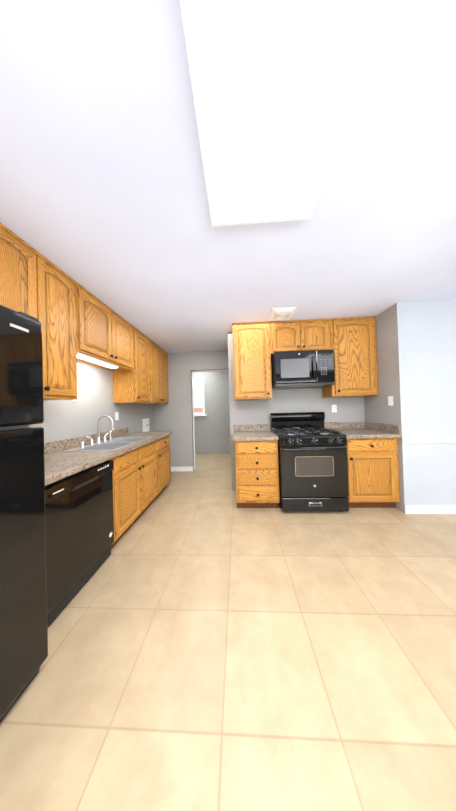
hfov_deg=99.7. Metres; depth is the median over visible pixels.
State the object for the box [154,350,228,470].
wall
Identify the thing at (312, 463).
stove
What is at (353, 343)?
upper cabinet
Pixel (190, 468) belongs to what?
baseboard
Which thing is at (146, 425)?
electrical outlet
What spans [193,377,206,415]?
room window
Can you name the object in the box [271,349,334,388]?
over-the-range microwave
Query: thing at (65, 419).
wall
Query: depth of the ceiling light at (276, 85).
0.68 m
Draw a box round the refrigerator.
[0,305,47,722]
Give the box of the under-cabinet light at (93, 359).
[76,352,118,368]
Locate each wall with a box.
[29,361,154,442]
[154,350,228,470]
[193,371,230,453]
[228,332,364,490]
[364,303,404,512]
[397,299,455,504]
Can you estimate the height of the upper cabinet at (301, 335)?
0.438 m
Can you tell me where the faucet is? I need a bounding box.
[79,415,114,447]
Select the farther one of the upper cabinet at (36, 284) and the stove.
the stove
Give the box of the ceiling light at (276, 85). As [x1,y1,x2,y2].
[179,0,394,226]
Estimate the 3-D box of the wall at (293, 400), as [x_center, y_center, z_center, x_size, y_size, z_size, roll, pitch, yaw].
[1.092,0.056,2.967,2.125,2.440,0.120,-2,-1,3]
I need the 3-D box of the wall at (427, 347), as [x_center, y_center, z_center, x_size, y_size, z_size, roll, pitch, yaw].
[3.280,-0.014,2.221,2.560,2.440,0.120,-2,-1,3]
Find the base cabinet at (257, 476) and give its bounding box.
[235,440,279,507]
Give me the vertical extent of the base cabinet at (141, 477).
0.868 m
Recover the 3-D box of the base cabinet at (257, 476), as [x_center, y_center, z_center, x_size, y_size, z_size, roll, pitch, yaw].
[0.371,0.859,2.619,0.522,0.868,0.627,-2,-1,3]
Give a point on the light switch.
(390, 400)
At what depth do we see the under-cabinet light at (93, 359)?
1.97 m
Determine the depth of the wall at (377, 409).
2.38 m
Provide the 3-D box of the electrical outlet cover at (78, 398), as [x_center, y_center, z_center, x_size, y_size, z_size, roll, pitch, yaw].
[-1.615,-0.092,2.028,0.007,0.124,0.124,-2,-1,3]
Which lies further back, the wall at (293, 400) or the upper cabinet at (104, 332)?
the wall at (293, 400)
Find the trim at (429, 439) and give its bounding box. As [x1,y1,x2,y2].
[402,436,455,443]
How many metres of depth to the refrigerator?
0.85 m
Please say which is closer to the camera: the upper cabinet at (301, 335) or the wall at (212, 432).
the upper cabinet at (301, 335)
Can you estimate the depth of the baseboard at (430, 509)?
2.18 m
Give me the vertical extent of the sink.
0.495 m
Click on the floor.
(212, 646)
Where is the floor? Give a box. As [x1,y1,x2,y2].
[0,454,455,810]
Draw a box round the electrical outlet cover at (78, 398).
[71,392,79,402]
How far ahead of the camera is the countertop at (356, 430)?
2.51 m
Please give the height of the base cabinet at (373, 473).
0.868 m
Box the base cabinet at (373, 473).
[346,438,399,507]
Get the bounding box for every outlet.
[115,412,118,419]
[142,418,148,431]
[332,405,336,411]
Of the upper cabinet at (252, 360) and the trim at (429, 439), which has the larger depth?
the upper cabinet at (252, 360)
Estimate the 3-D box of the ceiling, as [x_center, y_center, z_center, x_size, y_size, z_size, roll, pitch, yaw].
[1.041,-1.228,1.600,7.140,0.100,7.640,-2,-1,3]
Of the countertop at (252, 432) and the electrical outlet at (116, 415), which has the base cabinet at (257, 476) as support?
the countertop at (252, 432)
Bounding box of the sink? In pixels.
[61,415,152,451]
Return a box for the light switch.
[388,396,392,405]
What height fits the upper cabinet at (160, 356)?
1.053 m
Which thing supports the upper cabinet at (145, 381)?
attached to the wall at (65, 419)
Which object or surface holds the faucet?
on the countertop at (59, 465)
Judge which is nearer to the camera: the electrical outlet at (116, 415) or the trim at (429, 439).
the trim at (429, 439)
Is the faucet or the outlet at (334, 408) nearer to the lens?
the faucet
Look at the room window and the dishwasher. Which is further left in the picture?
the dishwasher
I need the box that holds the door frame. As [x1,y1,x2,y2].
[192,370,228,468]
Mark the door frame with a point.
(193, 407)
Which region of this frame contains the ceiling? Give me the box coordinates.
[0,0,455,352]
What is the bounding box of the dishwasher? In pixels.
[45,460,113,626]
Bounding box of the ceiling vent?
[268,307,296,320]
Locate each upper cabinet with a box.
[0,223,76,400]
[75,282,133,370]
[113,326,152,403]
[153,342,168,403]
[232,322,271,399]
[270,319,329,355]
[322,316,377,397]
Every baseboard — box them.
[171,466,192,470]
[405,505,455,513]
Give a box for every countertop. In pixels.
[44,428,172,485]
[233,424,278,440]
[324,422,400,438]
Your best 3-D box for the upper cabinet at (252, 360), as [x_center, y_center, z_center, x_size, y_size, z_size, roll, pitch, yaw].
[0.338,-0.616,2.774,0.517,1.053,0.347,-2,-1,3]
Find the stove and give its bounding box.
[270,412,348,511]
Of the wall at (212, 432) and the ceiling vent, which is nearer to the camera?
the ceiling vent
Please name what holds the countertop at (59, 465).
on the base cabinet at (141, 477)

